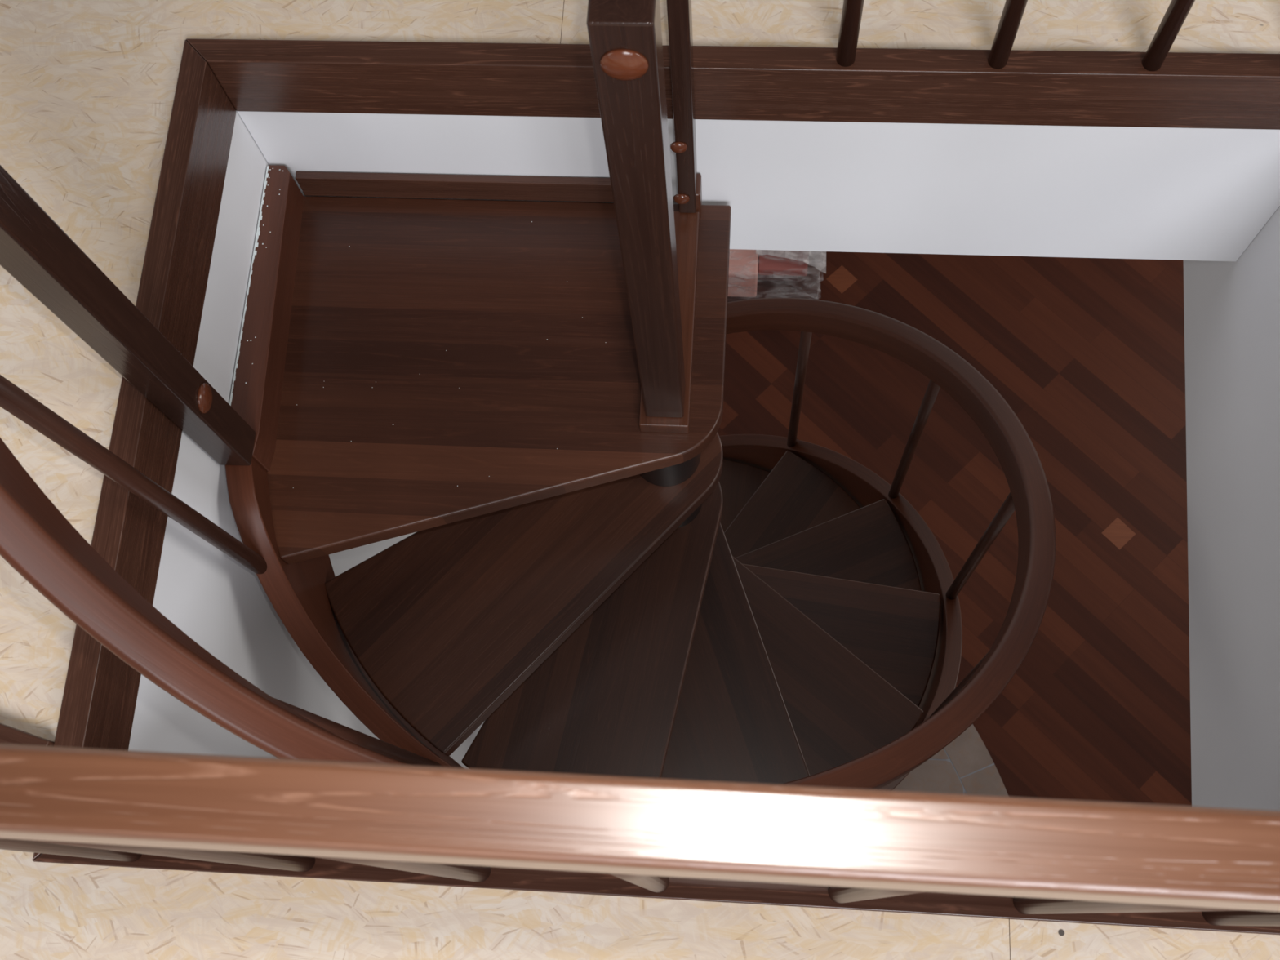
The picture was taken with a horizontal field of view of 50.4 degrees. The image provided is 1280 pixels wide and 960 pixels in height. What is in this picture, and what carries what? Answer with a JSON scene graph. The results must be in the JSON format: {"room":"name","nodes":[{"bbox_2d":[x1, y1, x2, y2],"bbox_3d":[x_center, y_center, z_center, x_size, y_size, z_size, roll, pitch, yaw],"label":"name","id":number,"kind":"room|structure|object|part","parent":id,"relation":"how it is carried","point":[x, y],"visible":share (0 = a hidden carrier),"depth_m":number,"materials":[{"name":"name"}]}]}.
{"room":"stair landing","nodes":[
{"label":"stair landing","id":0,"kind":"room"},
{"bbox_2d":[128,111,484,768],"bbox_3d":[-0.588,0.251,3.435,0.158,3.267,6.200,2,72,4],"label":"wall","id":1,"kind":"structure","parent":0,"point":[222,605],"depth_m":1.97,"materials":[{"name":"white paint"}]},
{"bbox_2d":[32,40,235,861],"bbox_3d":[-0.634,-0.068,1.756,0.036,0.123,1.089,2,72,4],"label":"trim","id":2,"kind":"structure","parent":1,"relation":"attached to","point":[100,696],"depth_m":1.75,"materials":[{"name":"brown wood"}]},
{"bbox_2d":[0,0,1279,959],"bbox_3d":[0.191,-0.248,1.729,6.800,0.030,6.200,2,72,4],"label":"floor","id":3,"kind":"structure","parent":0,"point":[87,87],"depth_m":1.71,"materials":[{"name":"beige stone"}]},
{"bbox_2d":[0,723,54,746],"bbox_3d":[-0.909,0.271,1.601,0.460,0.020,0.070,16,74,8],"label":"wood offcut","id":4,"kind":"object","parent":3,"relation":"on","point":[8,735],"visible":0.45,"depth_m":1.57,"materials":[{"name":"brown wood"}]},
{"bbox_2d":[1057,929,1064,936],"bbox_3d":[0.453,0.486,1.460,0.006,0.002,0.006,2,72,4],"label":"screw","id":5,"kind":"object","parent":3,"relation":"on","point":[1061,932],"visible":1,"depth_m":1.46,"materials":[{"name":"silver metal"}]},
{"bbox_2d":[237,111,1279,261],"bbox_3d":[0.201,-0.521,2.122,1.543,0.389,0.158,2,72,4],"label":"wall","id":6,"kind":"structure","parent":0,"point":[976,189],"depth_m":2.04,"materials":[{"name":"white paint"}]},
{"bbox_2d":[186,38,1279,129],"bbox_3d":[0.183,-0.541,1.860,1.613,0.123,0.036,2,72,4],"label":"trim","id":7,"kind":"structure","parent":6,"relation":"attached to","point":[1189,90],"depth_m":1.84,"materials":[{"name":"brown wood"}]},
{"bbox_2d":[835,0,1195,71],"bbox_3d":[0.491,-0.703,1.295,0.898,1.016,0.034,2,72,4],"label":"balustrade","id":8,"kind":"object","parent":7,"relation":"on","point":[1177,11],"visible":1,"depth_m":1.71,"materials":[{"name":"brown wood"}]},
{"bbox_2d":[717,251,1191,806],"bbox_3d":[2.531,0.300,4.977,6.160,0.052,7.400,2,72,4],"label":"floor","id":9,"kind":"structure","parent":0,"point":[1087,354],"depth_m":5.14,"materials":[{"name":"brown wood"}]},
{"bbox_2d":[225,164,962,790],"bbox_3d":[0.128,0.336,3.437,1.271,3.129,1.299,2,72,4],"label":"spiral staircase","id":10,"kind":"structure","parent":9,"relation":"on","point":[575,581],"depth_m":2.17,"materials":[{"name":"brown wood"}]},
{"bbox_2d":[0,164,1055,789],"bbox_3d":[0.063,0.110,2.705,1.304,3.682,1.309,2,72,4],"label":"curved railing","id":11,"kind":"object","parent":10,"relation":"attached to","point":[37,540],"visible":0.55,"depth_m":1.58,"materials":[{"name":"brown wood"}]},
{"bbox_3d":[-0.606,-0.191,1.506,0.048,0.950,0.054,2,72,4],"label":"newel post","id":12,"kind":"part","parent":11,"relation":"part of","materials":[{"name":"brown wood"}]},
{"bbox_2d":[586,0,699,433],"bbox_3d":[0.019,-0.383,1.611,0.073,0.948,0.354,2,72,4],"label":"newel post","id":13,"kind":"object","parent":10,"relation":"on","point":[659,243],"visible":1,"depth_m":1.41,"materials":[{"name":"brown wood"}]},
{"bbox_2d":[666,0,702,217],"bbox_3d":[0.037,-0.622,1.482,0.040,1.338,0.055,2,72,4],"label":"post","id":14,"kind":"object","parent":10,"relation":"on","point":[689,197],"visible":0.98,"depth_m":1.81,"materials":[{"name":"brown wood"}]},
{"bbox_2d":[727,248,826,297],"bbox_3d":[0.379,-1.068,5.394,0.712,0.242,0.714,2,72,4],"label":"parcel","id":15,"kind":"object","parent":9,"relation":"on","point":[744,264],"visible":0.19,"depth_m":5.23,"materials":[{"name":"grey plastic"}]},
{"bbox_2d":[826,265,857,293],"bbox_3d":[0.803,-0.798,5.410,0.088,0.002,0.088,-41,74,-10],"label":"block","id":16,"kind":"object","parent":9,"relation":"on","point":[842,278],"visible":1,"depth_m":5.41,"materials":[{"name":"brown wood"}]},
{"bbox_2d":[1102,517,1135,549],"bbox_3d":[1.771,0.198,5.030,0.088,0.002,0.088,-41,74,-10],"label":"block","id":17,"kind":"object","parent":9,"relation":"on","point":[1117,532],"visible":1,"depth_m":5.03,"materials":[{"name":"brown wood"}]},
{"bbox_2d":[1183,205,1279,810],"bbox_3d":[1.148,-1.219,2.430,0.209,0.654,3.828,4,72,5],"label":"wall","id":18,"kind":"structure","parent":0,"point":[1232,308],"depth_m":2.13,"materials":[{"name":"white paint"}]},
{"bbox_3d":[1.458,0.648,1.669,4.200,0.389,0.159,2,72,4],"label":"wall","id":19,"kind":"structure","parent":0,"visible":0},
{"bbox_2d":[33,853,1279,934],"bbox_3d":[0.123,0.462,1.540,1.613,0.123,0.036,2,72,4],"label":"trim","id":20,"kind":"structure","parent":19,"relation":"attached to","point":[947,904],"depth_m":1.48,"materials":[{"name":"brown wood"}]},
{"bbox_2d":[0,743,1279,926],"bbox_3d":[0.090,0.289,0.998,1.622,1.016,0.034,2,72,4],"label":"balustrade","id":21,"kind":"object","parent":20,"relation":"on","point":[1054,856],"visible":1,"depth_m":0.52,"materials":[{"name":"brown wood"}]}
]}

